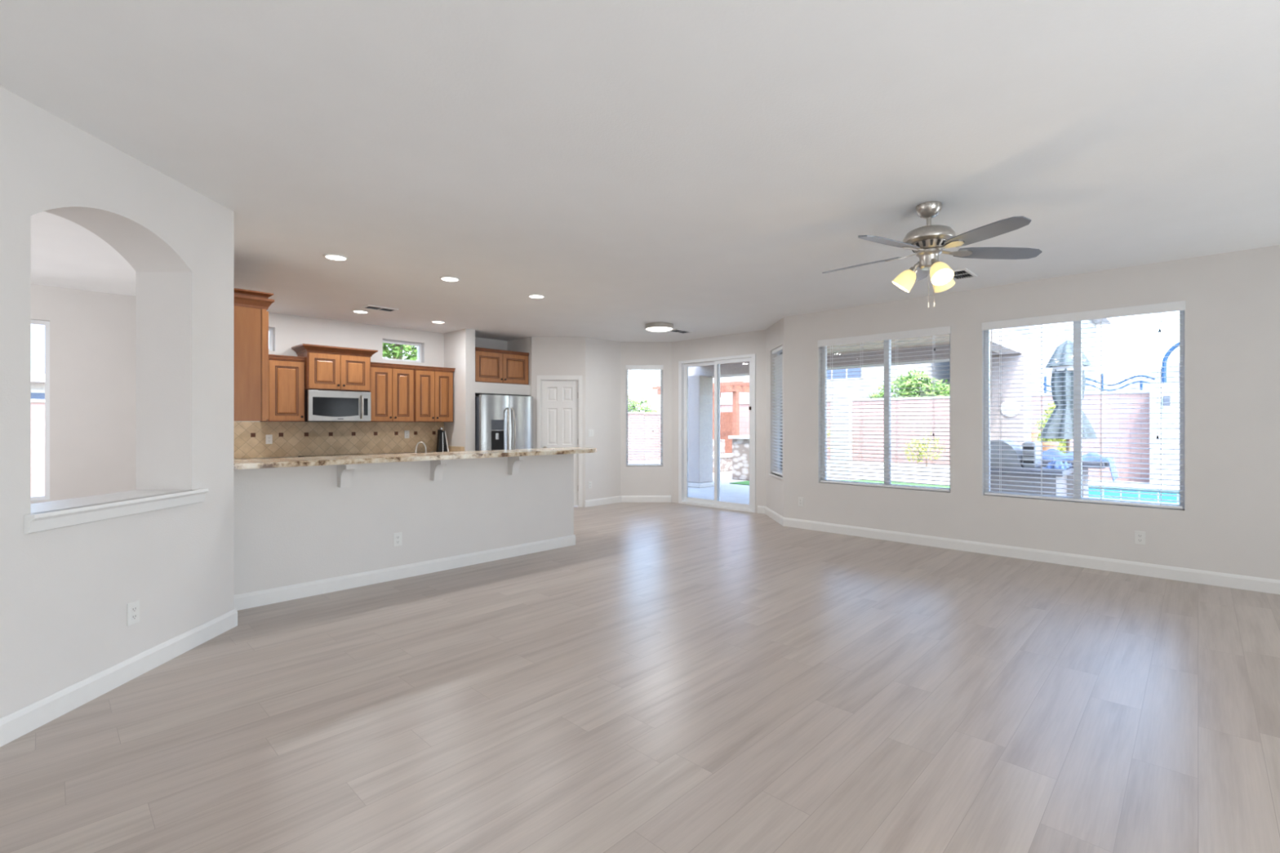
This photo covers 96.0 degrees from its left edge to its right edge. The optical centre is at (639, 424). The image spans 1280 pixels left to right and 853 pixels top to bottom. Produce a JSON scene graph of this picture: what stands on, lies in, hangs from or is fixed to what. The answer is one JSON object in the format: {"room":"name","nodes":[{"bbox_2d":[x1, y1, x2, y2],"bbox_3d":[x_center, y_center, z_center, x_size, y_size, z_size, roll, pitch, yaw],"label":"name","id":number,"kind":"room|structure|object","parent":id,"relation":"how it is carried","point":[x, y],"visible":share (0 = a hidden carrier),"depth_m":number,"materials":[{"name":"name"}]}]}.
{"room":"empty living room","nodes":[
{"label":"empty living room","id":0,"kind":"room"},
{"bbox_2d":[0,85,233,718],"bbox_3d":[-2.805,-0.035,1.208,0.330,2.740,5.183,0,0,-1],"label":"wall","id":1,"kind":"structure","parent":0,"point":[66,593],"depth_m":3.00,"materials":[{"name":"paint"}]},
{"bbox_2d":[23,488,208,534],"bbox_3d":[-2.808,0.434,2.995,0.376,0.084,1.024,0,0,-1],"label":"trim","id":2,"kind":"structure","parent":1,"relation":"attached to","point":[50,515],"depth_m":2.91,"materials":[{"name":"paint"}]},
{"bbox_2d":[0,608,237,746],"bbox_3d":[-2.632,1.278,1.218,0.014,0.112,5.197,0,0,-1],"label":"baseboard","id":3,"kind":"structure","parent":1,"relation":"attached to","point":[16,724],"depth_m":2.85,"materials":[{"name":"paint"}]},
{"bbox_2d":[127,600,139,626],"bbox_3d":[-2.664,0.993,3.030,0.009,0.116,0.072,0,0,-1],"label":"wall outlet","id":4,"kind":"object","parent":1,"relation":"attached to","point":[133,608],"visible":1,"depth_m":3.03,"materials":[{"name":"white plastic"}]},
{"bbox_2d":[233,211,234,608],"bbox_3d":[-4.093,-0.035,5.088,3.820,2.740,0.120,0,0,44],"label":"wall","id":5,"kind":"structure","parent":0,"point":[233,211],"depth_m":3.80,"materials":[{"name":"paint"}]},
{"bbox_2d":[234,288,274,421],"bbox_3d":[-3.812,-0.560,5.227,1.650,1.066,0.465,0,0,44],"label":"upper cabinet","id":6,"kind":"object","parent":5,"relation":"attached to","point":[251,307],"visible":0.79,"depth_m":4.74,"materials":[{"name":"brown wood"}]},
{"bbox_2d":[31,284,507,503],"bbox_3d":[-5.401,-0.035,6.626,0.200,2.740,9.200,0,0,44],"label":"wall","id":7,"kind":"structure","parent":0,"point":[93,334],"depth_m":6.14,"materials":[{"name":"paint"}]},
{"bbox_2d":[31,320,49,500],"bbox_3d":[-6.359,-0.140,5.681,0.060,1.830,0.750,0,0,44],"label":"window","id":8,"kind":"structure","parent":7,"relation":"in","point":[46,496],"depth_m":5.92,"materials":[{"name":"white plastic"}]},
{"bbox_2d":[268,328,272,351],"bbox_3d":[-4.928,-1.075,7.157,0.060,0.300,0.620,0,0,44],"label":"window","id":9,"kind":"structure","parent":7,"relation":"in","point":[270,330],"depth_m":7.35,"materials":[{"name":"white glass"}]},
{"bbox_2d":[260,354,305,422],"bbox_3d":[-4.450,-0.435,7.187,0.376,0.810,0.408,0,0,44],"label":"upper cabinet","id":10,"kind":"object","parent":7,"relation":"attached to","point":[286,374],"visible":0.96,"depth_m":7.08,"materials":[{"name":"brown wood"}]},
{"bbox_2d":[291,343,377,391],"bbox_3d":[-4.004,-0.714,7.576,0.475,0.553,0.904,0,0,44],"label":"upper cabinet","id":11,"kind":"object","parent":7,"relation":"attached to","point":[333,368],"visible":0.98,"depth_m":7.41,"materials":[{"name":"brown wood"}]},
{"bbox_2d":[305,389,370,422],"bbox_3d":[-4.000,-0.231,7.571,0.478,0.400,0.758,0,0,44],"label":"microwave","id":12,"kind":"object","parent":11,"relation":"attached to","point":[321,406],"visible":1,"depth_m":7.41,"materials":[{"name":"silver metal"}]},
{"bbox_2d":[234,422,444,458],"bbox_3d":[-4.225,0.196,7.687,0.011,0.449,3.420,0,0,44],"label":"tile backsplash","id":13,"kind":"structure","parent":7,"relation":"attached to","point":[293,442],"depth_m":7.73,"materials":[{"name":"tile"}]},
{"bbox_2d":[266,435,272,444],"bbox_3d":[-4.655,0.191,7.229,0.009,0.116,0.072,0,0,44],"label":"wall outlet","id":14,"kind":"object","parent":13,"relation":"attached to","point":[268,437],"visible":1,"depth_m":7.23,"materials":[{"name":"white plastic"}]},
{"bbox_2d":[369,361,414,422],"bbox_3d":[-3.552,-0.435,8.114,0.376,0.810,0.626,0,0,44],"label":"upper cabinet","id":15,"kind":"object","parent":7,"relation":"attached to","point":[392,385],"visible":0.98,"depth_m":8.00,"materials":[{"name":"brown wood"}]},
{"bbox_2d":[382,339,421,362],"bbox_3d":[-3.564,-1.075,8.565,0.060,0.300,0.620,0,0,44],"label":"window","id":16,"kind":"structure","parent":7,"relation":"in","point":[419,345],"depth_m":8.62,"materials":[{"name":"white plastic"}]},
{"bbox_2d":[413,365,455,422],"bbox_3d":[-3.114,-0.435,8.565,0.376,0.810,0.623,0,0,44],"label":"upper cabinet","id":17,"kind":"object","parent":7,"relation":"attached to","point":[433,385],"visible":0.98,"depth_m":8.43,"materials":[{"name":"brown wood"}]},
{"bbox_2d":[475,346,528,384],"bbox_3d":[-2.344,-0.891,9.155,0.661,0.518,0.975,0,0,44],"label":"upper cabinet","id":18,"kind":"object","parent":7,"relation":"attached to","point":[491,366],"visible":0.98,"depth_m":8.92,"materials":[{"name":"brown wood"}]},
{"bbox_2d":[234,453,573,595],"bbox_3d":[-1.888,0.820,5.258,0.120,1.030,3.195,0,0,44],"label":"wall","id":19,"kind":"structure","parent":0,"point":[293,525],"depth_m":4.87,"materials":[{"name":"paint"}]},
{"bbox_2d":[337,463,359,487],"bbox_3d":[-2.322,0.404,4.569,0.215,0.198,0.110,0,0,44],"label":"corbel","id":20,"kind":"object","parent":19,"relation":"attached to","point":[344,472],"visible":0.74,"depth_m":4.57,"materials":[{"name":"paint"}]},
{"bbox_2d":[393,532,401,546],"bbox_3d":[-2.086,0.993,4.961,0.009,0.116,0.072,0,0,44],"label":"wall outlet","id":21,"kind":"object","parent":19,"relation":"attached to","point":[397,536],"visible":1,"depth_m":4.96,"materials":[{"name":"white plastic"}]},
{"bbox_2d":[234,534,575,610],"bbox_3d":[-1.833,1.278,5.218,0.014,0.112,3.207,0,0,44],"label":"baseboard","id":22,"kind":"structure","parent":19,"relation":"attached to","point":[283,593],"depth_m":4.88,"materials":[{"name":"paint"}]},
{"bbox_2d":[234,447,596,469],"bbox_3d":[-1.726,0.285,5.274,0.580,0.038,3.428,0,0,44],"label":"countertop","id":23,"kind":"structure","parent":19,"relation":"on","point":[247,464],"depth_m":4.75,"materials":[{"name":"stone"}]},
{"bbox_2d":[430,459,451,480],"bbox_3d":[-1.780,0.404,5.128,0.215,0.198,0.110,0,0,44],"label":"corbel","id":24,"kind":"object","parent":19,"relation":"attached to","point":[437,467],"visible":0.78,"depth_m":5.13,"materials":[{"name":"paint"}]},
{"bbox_2d":[507,455,528,475],"bbox_3d":[-1.216,0.404,5.710,0.215,0.198,0.110,0,0,44],"label":"corbel","id":25,"kind":"object","parent":19,"relation":"attached to","point":[513,462],"visible":0.74,"depth_m":5.71,"materials":[{"name":"paint"}]},
{"bbox_2d":[444,328,475,451],"bbox_3d":[-2.745,-0.035,8.749,0.660,2.740,0.156,0,0,44],"label":"wall column","id":26,"kind":"structure","parent":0,"point":[460,344],"depth_m":8.56,"materials":[{"name":"paint"}]},
{"bbox_2d":[475,382,530,395],"bbox_3d":[-2.348,-0.547,9.159,0.660,0.165,0.985,0,0,44],"label":"wall header","id":27,"kind":"structure","parent":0,"point":[481,388],"depth_m":8.92,"materials":[{"name":"paint"}]},
{"bbox_2d":[507,337,531,396],"bbox_3d":[-1.937,-0.035,9.561,0.690,2.740,0.164,0,0,44],"label":"wall","id":28,"kind":"structure","parent":0,"point":[524,344],"depth_m":9.38,"materials":[{"name":"paint"}]},
{"bbox_2d":[531,336,585,506],"bbox_3d":[-1.310,-0.035,9.321,0.863,2.740,0.120,0,0,-1],"label":"wall","id":29,"kind":"structure","parent":0,"point":[550,355],"depth_m":9.26,"materials":[{"name":"paint"}]},
{"bbox_2d":[536,375,582,506],"bbox_3d":[-1.293,0.277,9.303,0.733,2.117,0.157,0,0,-1],"label":"door","id":30,"kind":"structure","parent":29,"relation":"in","point":[558,397],"depth_m":9.29,"materials":[{"name":"paint"}]},
{"bbox_2d":[585,337,621,500],"bbox_3d":[-0.655,-0.035,9.606,0.150,2.740,0.795,0,0,44],"label":"wall","id":31,"kind":"structure","parent":0,"point":[602,357],"depth_m":9.55,"materials":[{"name":"paint"}]},
{"bbox_2d":[584,495,621,506],"bbox_3d":[-0.603,1.278,9.541,0.014,0.112,0.804,0,0,44],"label":"baseboard","id":32,"kind":"structure","parent":31,"relation":"attached to","point":[594,502],"depth_m":9.52,"materials":[{"name":"paint"}]},
{"bbox_2d":[0,0,1279,342],"bbox_3d":[-0.404,-1.530,3.176,12.500,0.250,11.500,0,0,44],"label":"ceiling","id":33,"kind":"structure","parent":0,"point":[698,166],"depth_m":2.82,"materials":[{"name":"paint"}]},
{"bbox_2d":[323,253,348,261],"bbox_3d":[-2.555,-1.400,4.840,0.190,0.010,0.190,0,0,44],"label":"recessed light","id":34,"kind":"object","parent":33,"relation":"in","point":[336,257],"visible":1,"depth_m":4.84,"materials":[{"name":"paint"}]},
{"bbox_2d":[361,304,398,312],"bbox_3d":[-3.149,-1.399,6.977,0.200,0.012,0.360,0,0,44],"label":"ceiling vent","id":35,"kind":"object","parent":33,"relation":"in","point":[368,307],"visible":1,"depth_m":6.97,"materials":[{"name":"metal"}]},
{"bbox_2d":[439,275,460,281],"bbox_3d":[-1.836,-1.400,5.564,0.190,0.010,0.190,0,0,44],"label":"recessed light","id":36,"kind":"object","parent":33,"relation":"in","point":[446,278],"visible":1,"depth_m":5.54,"materials":[{"name":"white"}]},
{"bbox_2d":[527,293,545,298],"bbox_3d":[-1.135,-1.400,6.316,0.190,0.010,0.190,0,0,44],"label":"recessed light","id":37,"kind":"object","parent":33,"relation":"in","point":[532,295],"visible":1,"depth_m":6.30,"materials":[{"name":"white"}]},
{"bbox_2d":[644,322,673,332],"bbox_3d":[0.272,-1.365,8.158,0.400,0.080,0.400,0,0,44],"label":"flush ceiling light","id":38,"kind":"object","parent":33,"relation":"attached to","point":[654,326],"visible":1,"depth_m":8.02,"materials":[{"name":"silver metal"}]},
{"bbox_2d":[646,326,671,332],"bbox_3d":[0.272,-1.365,8.158,0.368,0.079,0.368,0,0,44],"label":"diffuser","id":39,"kind":"object","parent":38,"relation":"attached to","point":[657,329],"depth_m":8.07,"materials":[{"name":"white"}]},
{"bbox_2d":[668,328,693,333],"bbox_3d":[0.603,-1.399,8.683,0.200,0.012,0.360,0,0,44],"label":"ceiling vent","id":40,"kind":"object","parent":33,"relation":"in","point":[677,331],"visible":0.93,"depth_m":8.68,"materials":[{"name":"metal"}]},
{"bbox_2d":[822,200,1042,307],"bbox_3d":[1.908,-1.075,3.697,1.281,0.660,1.329,0,0,0],"label":"ceiling fan","id":41,"kind":"object","parent":33,"relation":"hanging from","point":[927,242],"visible":1,"depth_m":3.63,"materials":[{"name":"silver metal"}]},
{"bbox_2d":[909,266,917,273],"bbox_3d":[1.778,-0.998,3.752,0.056,0.052,0.055,0,0,0],"label":"socket","id":42,"kind":"object","parent":41,"relation":"attached to","point":[913,269],"depth_m":3.73,"materials":[{"name":"silver metal"}]},
{"bbox_2d":[952,268,977,279],"bbox_3d":[2.992,-1.399,5.386,0.200,0.012,0.360,0,0,44],"label":"ceiling vent","id":43,"kind":"object","parent":33,"relation":"in","point":[962,273],"visible":0.8,"depth_m":5.38,"materials":[{"name":"metal"}]},
{"bbox_2d":[0,502,1279,852],"bbox_3d":[-0.386,1.395,3.194,12.200,0.120,11.250,0,0,44],"label":"floor","id":44,"kind":"structure","parent":0,"point":[673,677],"depth_m":2.62,"materials":[{"name":"wood"}]},
{"bbox_2d":[297,453,366,457],"bbox_3d":[-3.922,0.872,7.498,0.671,0.924,0.762,0,0,44],"label":"range","id":45,"kind":"object","parent":44,"relation":"on","point":[341,454],"visible":0.04,"depth_m":7.62,"materials":[{"name":"silver metal"}]},
{"bbox_2d":[475,394,533,450],"bbox_3d":[-2.260,0.448,9.072,0.827,1.772,0.935,0,0,44],"label":"refrigerator","id":46,"kind":"object","parent":44,"relation":"on","point":[502,422],"visible":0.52,"depth_m":8.76,"materials":[{"name":"silver metal"}]},
{"bbox_3d":[-3.235,0.899,8.240,0.636,0.871,1.248,0,0,44],"label":"base cabinet","id":47,"kind":"object","parent":44,"relation":"on","visible":0},
{"bbox_2d":[367,451,435,454],"bbox_3d":[-3.241,0.443,8.245,0.621,0.040,1.248,0,0,44],"label":"countertop","id":48,"kind":"structure","parent":47,"relation":"on","point":[434,451],"depth_m":8.30,"materials":[{"name":"stone"}]},
{"bbox_2d":[435,427,448,452],"bbox_3d":[-2.970,0.236,8.670,0.155,0.372,0.139,0,0,-34],"label":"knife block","id":49,"kind":"object","parent":48,"relation":"on","point":[442,442],"visible":0.91,"depth_m":8.62,"materials":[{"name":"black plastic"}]},
{"bbox_2d":[448,445,464,451],"bbox_3d":[-2.812,0.379,8.692,0.616,0.088,0.020,0,0,44],"label":"side splash","id":50,"kind":"object","parent":48,"relation":"on","point":[450,448],"visible":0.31,"depth_m":8.62,"materials":[{"name":"stone"}]},
{"bbox_2d":[621,342,671,502],"bbox_3d":[0.105,-0.035,9.946,0.863,2.740,0.200,0,0,-1],"label":"wall","id":51,"kind":"structure","parent":0,"point":[635,480],"depth_m":9.85,"materials":[{"name":"paint"}]},
{"bbox_2d":[626,369,662,466],"bbox_3d":[0.075,-0.143,9.975,0.633,1.736,0.060,0,0,-1],"label":"window","id":52,"kind":"structure","parent":51,"relation":"in","point":[661,371],"depth_m":9.95,"materials":[{"name":"white plastic"}]},
{"bbox_2d":[626,364,662,466],"bbox_3d":[0.076,-0.146,9.877,0.641,1.726,0.087,0,0,-1],"label":"window blind","id":53,"kind":"object","parent":52,"relation":"attached to","point":[644,367],"visible":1,"depth_m":9.87,"materials":[{"name":"plastic"}]},
{"bbox_2d":[621,495,671,502],"bbox_3d":[0.107,1.278,9.838,0.850,0.112,0.014,0,0,-1],"label":"baseboard","id":54,"kind":"structure","parent":51,"relation":"attached to","point":[624,498],"depth_m":9.83,"materials":[{"name":"paint"}]},
{"bbox_2d":[671,329,765,512],"bbox_3d":[1.274,-0.035,9.279,1.855,2.740,0.200,0,0,44],"label":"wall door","id":55,"kind":"structure","parent":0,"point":[750,342],"depth_m":8.95,"materials":[{"name":"paint"}]},
{"bbox_2d":[678,353,755,512],"bbox_3d":[1.234,0.138,9.243,1.507,2.395,0.148,0,0,44],"label":"door","id":56,"kind":"structure","parent":55,"relation":"attached to","point":[683,366],"depth_m":9.23,"materials":[{"name":"white plastic"}]},
{"bbox_2d":[765,317,783,516],"bbox_3d":[1.978,-0.035,8.058,0.200,2.740,1.011,0,0,-1],"label":"wall","id":57,"kind":"structure","parent":0,"point":[775,333],"depth_m":8.29,"materials":[{"name":"paint"}]},
{"bbox_2d":[757,505,765,514],"bbox_3d":[1.814,1.278,8.605,0.129,0.112,0.014,0,0,44],"label":"baseboard","id":58,"kind":"structure","parent":57,"relation":"attached to","point":[761,509],"depth_m":8.60,"materials":[{"name":"paint"}]},
{"bbox_2d":[764,506,783,525],"bbox_3d":[1.871,1.278,8.050,0.014,0.112,1.011,0,0,-1],"label":"baseboard","id":59,"kind":"structure","parent":57,"relation":"attached to","point":[775,516],"depth_m":8.00,"materials":[{"name":"paint"}]},
{"bbox_2d":[777,351,782,473],"bbox_3d":[2.010,-0.175,7.956,0.060,1.760,0.665,0,0,-1],"label":"window","id":60,"kind":"structure","parent":57,"relation":"in","point":[781,352],"depth_m":8.21,"materials":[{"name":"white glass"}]},
{"bbox_2d":[772,345,782,475],"bbox_3d":[1.926,-0.177,7.955,0.057,1.748,0.641,0,0,-1],"label":"window blind","id":61,"kind":"object","parent":60,"relation":"attached to","point":[778,362],"visible":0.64,"depth_m":7.97,"materials":[{"name":"plastic"}]},
{"bbox_2d":[783,244,1279,580],"bbox_3d":[4.649,-0.035,5.013,7.500,2.740,0.200,0,0,44],"label":"wall","id":62,"kind":"structure","parent":0,"point":[1228,522],"depth_m":5.23,"materials":[{"name":"paint"}]},
{"bbox_2d":[822,333,950,488],"bbox_3d":[2.866,-0.158,6.779,1.513,1.785,0.065,0,0,44],"label":"window","id":63,"kind":"structure","parent":62,"relation":"in","point":[887,380],"depth_m":6.73,"materials":[{"name":"white plastic"}]},
{"bbox_2d":[817,325,951,491],"bbox_3d":[2.799,-0.161,6.710,1.521,1.775,0.087,0,0,44],"label":"window blind","id":64,"kind":"object","parent":63,"relation":"attached to","point":[944,330],"visible":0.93,"depth_m":6.62,"materials":[{"name":"plastic"}]},
{"bbox_2d":[782,517,1279,594],"bbox_3d":[4.572,1.278,4.938,7.506,0.112,0.014,0,0,44],"label":"baseboard","id":65,"kind":"structure","parent":62,"relation":"attached to","point":[1187,575],"depth_m":5.47,"materials":[{"name":"paint"}]},
{"bbox_2d":[985,310,1184,509],"bbox_3d":[4.171,-0.158,5.514,1.519,1.785,0.065,0,0,44],"label":"window","id":66,"kind":"structure","parent":62,"relation":"in","point":[1181,317],"depth_m":5.48,"materials":[{"name":"white plastic"}]},
{"bbox_2d":[982,300,1185,509],"bbox_3d":[4.105,-0.161,5.445,1.527,1.775,0.087,0,0,44],"label":"window blind","id":67,"kind":"object","parent":66,"relation":"attached to","point":[1161,308],"visible":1,"depth_m":5.35,"materials":[{"name":"plastic"}]},
{"bbox_2d":[1134,530,1145,545],"bbox_3d":[4.419,1.005,5.090,0.072,0.116,0.009,0,0,44],"label":"wall outlet","id":68,"kind":"object","parent":62,"relation":"attached to","point":[1140,536],"visible":1,"depth_m":5.09,"materials":[{"name":"white plastic"}]},
{"label":"outside","id":69,"kind":"structure","parent":0,"visible":0},
{"bbox_2d":[627,459,1174,493],"bbox_3d":[3.913,2.185,43.554,105.000,1.500,92.000,0,0,44],"label":"ground","id":70,"kind":"structure","parent":69,"point":[726,477],"depth_m":15.35,"materials":[{"name":"beige concrete"}]},
{"bbox_2d":[31,324,44,399],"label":"window","id":71,"kind":"structure","parent":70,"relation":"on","point":[37,331],"depth_m":14.31,"materials":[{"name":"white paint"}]},
{"bbox_2d":[31,399,660,496],"bbox_3d":[-9.691,0.485,12.560,0.280,1.900,32.550,0,0,44],"label":"wall","id":72,"kind":"structure","parent":70,"relation":"on","point":[37,406],"depth_m":10.84,"materials":[{"name":"white paint"}]},
{"bbox_2d":[382,342,417,360],"bbox_3d":[-6.326,-1.201,15.020,2.376,5.272,3.116,0,0,44],"label":"tree","id":73,"kind":"object","parent":70,"relation":"on","point":[397,350],"visible":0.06,"depth_m":14.66,"materials":[{"name":"green plant"}]},
{"bbox_2d":[627,395,657,412],"bbox_3d":[-0.261,0.084,24.834,1.821,2.701,2.161,0,0,44],"label":"tree","id":74,"kind":"object","parent":70,"relation":"on","point":[633,403],"visible":0.21,"depth_m":24.63,"materials":[{"name":"green plant"}]},
{"bbox_2d":[652,381,749,439],"bbox_3d":[2.616,0.125,18.075,3.400,2.620,3.200,0,0,44],"label":"pergola","id":75,"kind":"object","parent":70,"relation":"on","point":[735,388],"visible":0.23,"depth_m":16.28,"materials":[{"name":"orange wood"}]},
{"bbox_2d":[712,439,732,472],"bbox_3d":[2.339,0.960,17.646,0.700,0.949,1.900,0,0,44],"label":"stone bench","id":76,"kind":"object","parent":70,"relation":"on","point":[726,459],"visible":0.26,"depth_m":17.59,"materials":[{"name":"white stone"}]},
{"bbox_2d":[720,412,732,453],"bbox_3d":[2.862,0.510,20.412,1.500,1.850,0.100,0,0,44],"label":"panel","id":77,"kind":"object","parent":70,"relation":"on","point":[726,418],"visible":0.14,"depth_m":20.17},
{"bbox_2d":[728,435,749,480],"bbox_3d":[2.877,0.870,14.967,0.840,1.130,0.840,0,0,44],"label":"stone pedestal","id":78,"kind":"object","parent":70,"relation":"on","point":[740,444],"visible":0.51,"depth_m":14.76,"materials":[{"name":"grey stone"}]},
{"bbox_2d":[688,361,949,403],"bbox_3d":[10.438,-2.265,33.331,13.800,7.400,10.800,0,0,44],"label":"neighbor house","id":79,"kind":"structure","parent":70,"relation":"on","point":[726,397],"depth_m":27.30,"materials":[{"name":"white"}]},
{"bbox_2d":[729,480,949,488],"bbox_3d":[4.994,1.417,13.200,4.800,0.035,3.290,0,0,44],"label":"lawn","id":80,"kind":"structure","parent":70,"relation":"on","point":[744,482],"depth_m":13.53,"materials":[{"name":"green plant"}]},
{"bbox_2d":[831,390,852,479],"bbox_3d":[5.177,0.285,14.826,0.500,2.300,0.200,0,0,44],"label":"pier","id":81,"kind":"structure","parent":70,"relation":"on","point":[847,393],"depth_m":14.71,"materials":[{"name":"white paint"}]},
{"bbox_2d":[826,459,949,476],"bbox_3d":[6.266,1.325,18.680,11.000,0.219,1.550,0,0,44],"label":"planter bed","id":82,"kind":"object","parent":70,"relation":"on","point":[828,460],"visible":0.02,"depth_m":16.81,"materials":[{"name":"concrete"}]},
{"bbox_2d":[901,431,946,466],"bbox_3d":[8.162,0.702,16.573,1.206,1.024,0.774,0,0,44],"label":"shrub","id":83,"kind":"object","parent":82,"relation":"on","point":[926,437],"visible":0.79,"depth_m":16.57,"materials":[{"name":"yellow plant"}]},
{"bbox_2d":[867,368,949,398],"bbox_3d":[10.069,-0.282,21.042,3.798,3.434,2.089,0,0,44],"label":"tree","id":84,"kind":"object","parent":70,"relation":"on","point":[922,375],"visible":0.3,"depth_m":20.68,"materials":[{"name":"green plant"}]},
{"bbox_2d":[688,479,1179,504],"bbox_3d":[7.812,1.415,10.073,14.800,0.039,11.460,0,0,44],"label":"patio slab","id":85,"kind":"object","parent":70,"relation":"on","point":[734,493],"depth_m":12.19,"materials":[{"name":"concrete"}]},
{"bbox_2d":[688,375,714,488],"bbox_3d":[1.314,0.165,13.139,0.600,2.500,0.600,0,0,44],"label":"patio column","id":86,"kind":"structure","parent":85,"relation":"on","point":[700,387],"depth_m":12.93,"materials":[{"name":"paint"}]},
{"bbox_2d":[990,353,1031,445],"bbox_3d":[5.895,0.165,9.187,0.500,2.500,0.500,0,0,44],"label":"patio column","id":87,"kind":"structure","parent":85,"relation":"on","point":[1019,357],"depth_m":8.98,"materials":[{"name":"paint"}]},
{"bbox_2d":[691,325,1029,377],"bbox_3d":[2.793,-1.350,10.355,6.500,0.530,3.240,0,0,44],"label":"roof","id":88,"kind":"structure","parent":87,"relation":"on","point":[735,369],"depth_m":9.94,"materials":[{"name":"grey tile"}]},
{"bbox_2d":[1001,400,1020,417],"bbox_3d":[5.756,-0.245,8.958,0.260,0.260,0.022,0,0,44],"label":"thermometer","id":89,"kind":"object","parent":87,"relation":"attached to","point":[1005,403],"visible":0.8,"depth_m":8.95,"materials":[{"name":"white plastic"}]},
{"bbox_2d":[990,460,1108,497],"bbox_3d":[4.687,0.927,6.877,1.320,0.974,1.400,0,0,44],"label":"kitchen island","id":90,"kind":"object","parent":85,"relation":"on","point":[1046,462],"visible":0.22,"depth_m":6.47,"materials":[{"name":"paint"}]},
{"bbox_2d":[990,466,1073,476],"bbox_3d":[4.424,0.532,6.699,0.910,0.054,0.780,0,0,44],"label":"island countertop","id":91,"kind":"structure","parent":90,"relation":"on","point":[1060,472],"depth_m":6.36,"materials":[{"name":"grey stone"}]},
{"bbox_2d":[990,439,1040,468],"bbox_3d":[4.347,0.344,6.803,0.615,0.320,0.500,0,0,44],"label":"covered grill","id":92,"kind":"object","parent":91,"relation":"on","point":[1028,443],"visible":0.72,"depth_m":6.58,"materials":[{"name":"grey fabric"}]},
{"bbox_2d":[1042,457,1071,469],"bbox_3d":[4.687,0.437,6.473,0.204,0.123,0.580,0,0,44],"label":"cover","id":93,"kind":"object","parent":91,"relation":"on","point":[1054,467],"visible":0.81,"depth_m":6.35,"materials":[{"name":"blue fabric"}]},
{"bbox_2d":[1042,460,1108,468],"bbox_3d":[4.960,0.472,7.159,1.320,0.064,0.615,0,0,44],"label":"island countertop","id":94,"kind":"structure","parent":90,"relation":"on","point":[1087,464],"depth_m":6.60,"materials":[{"name":"grey stone"}]},
{"bbox_2d":[1042,448,1118,481],"bbox_3d":[5.107,0.473,7.013,1.074,0.358,0.520,0,0,44],"label":"cover","id":95,"kind":"object","parent":94,"relation":"on","point":[1050,453],"visible":0.5,"depth_m":6.83,"materials":[{"name":"blue fabric"}]},
{"bbox_2d":[1042,442,1058,450],"bbox_3d":[7.818,0.890,11.014,0.320,1.089,0.320,0,0,44],"label":"terracotta pot","id":96,"kind":"object","parent":85,"relation":"on","point":[1044,448],"visible":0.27,"depth_m":10.90,"materials":[{"name":"ceramic"}]},
{"bbox_2d":[1031,401,1072,453],"bbox_3d":[10.213,0.398,14.212,0.919,2.075,0.879,0,0,44],"label":"shrub","id":97,"kind":"object","parent":85,"relation":"on","point":[1047,411],"visible":0.18,"depth_m":14.18,"materials":[{"name":"yellow plant"}]},
{"bbox_2d":[1040,340,1097,453],"bbox_3d":[6.863,0.034,9.238,0.687,2.758,0.687,0,0,-23],"label":"patio umbrella","id":98,"kind":"object","parent":85,"relation":"on","point":[1068,347],"visible":0.55,"depth_m":9.12,"materials":[{"name":"grey fabric"}]},
{"bbox_2d":[1088,483,1179,504],"bbox_3d":[11.305,2.085,9.007,8.300,1.500,4.269,0,0,44],"label":"swimming pool","id":99,"kind":"object","parent":85,"relation":"in","point":[1113,494],"visible":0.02,"depth_m":12.30,"materials":[{"name":"teal liquid"}]},
{"bbox_2d":[720,390,1149,482],"bbox_3d":[7.197,0.305,19.066,15.000,2.260,0.280,0,0,44],"label":"wall","id":100,"kind":"structure","parent":70,"relation":"on","point":[744,406],"depth_m":17.10,"materials":[{"name":"white paint"}]},
{"bbox_2d":[1042,373,1155,393],"bbox_3d":[11.667,-1.056,14.734,2.271,0.459,0.056,0,0,44],"label":"iron railing","id":101,"kind":"object","parent":100,"relation":"on","point":[1045,384],"visible":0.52,"depth_m":14.49,"materials":[{"name":"blue metal"}]},
{"bbox_2d":[1031,429,1039,440],"bbox_3d":[7.852,0.774,11.580,0.320,1.319,0.320,0,0,44],"label":"terracotta pot","id":102,"kind":"object","parent":70,"relation":"on","point":[1033,434],"visible":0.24,"depth_m":11.46,"materials":[{"name":"ceramic"}]},
{"bbox_2d":[1028,318,1111,393],"bbox_3d":[19.836,-3.015,29.307,5.500,8.900,11.500,0,0,44],"label":"neighbor house","id":103,"kind":"structure","parent":70,"relation":"on","point":[1051,344],"depth_m":24.86,"materials":[{"name":"white paint"}]},
{"bbox_2d":[1095,362,1179,391],"bbox_3d":[26.898,-0.915,25.457,9.600,4.700,10.800,0,0,44],"label":"neighbor house","id":104,"kind":"structure","parent":70,"relation":"on","point":[1177,368],"depth_m":24.52,"materials":[{"name":"white paint"}]},
{"bbox_2d":[1149,382,1179,484],"bbox_3d":[12.370,0.245,13.461,0.670,2.380,0.550,0,0,44],"label":"pier","id":105,"kind":"structure","parent":70,"relation":"on","point":[1166,384],"depth_m":13.31,"materials":[{"name":"white paint"}]},
{"bbox_2d":[1163,395,1170,411],"bbox_3d":[12.114,-0.475,13.248,0.120,0.360,0.099,0,0,44],"label":"wall lantern","id":106,"kind":"object","parent":105,"relation":"attached to","point":[1165,400],"visible":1,"depth_m":13.23,"materials":[{"name":"grey plastic"}]},
{"bbox_2d":[1161,342,1179,383],"bbox_3d":[12.661,-1.464,13.186,1.082,1.039,0.090,0,0,44],"label":"scroll","id":107,"kind":"object","parent":105,"relation":"on","point":[1173,348],"visible":0.2,"depth_m":13.48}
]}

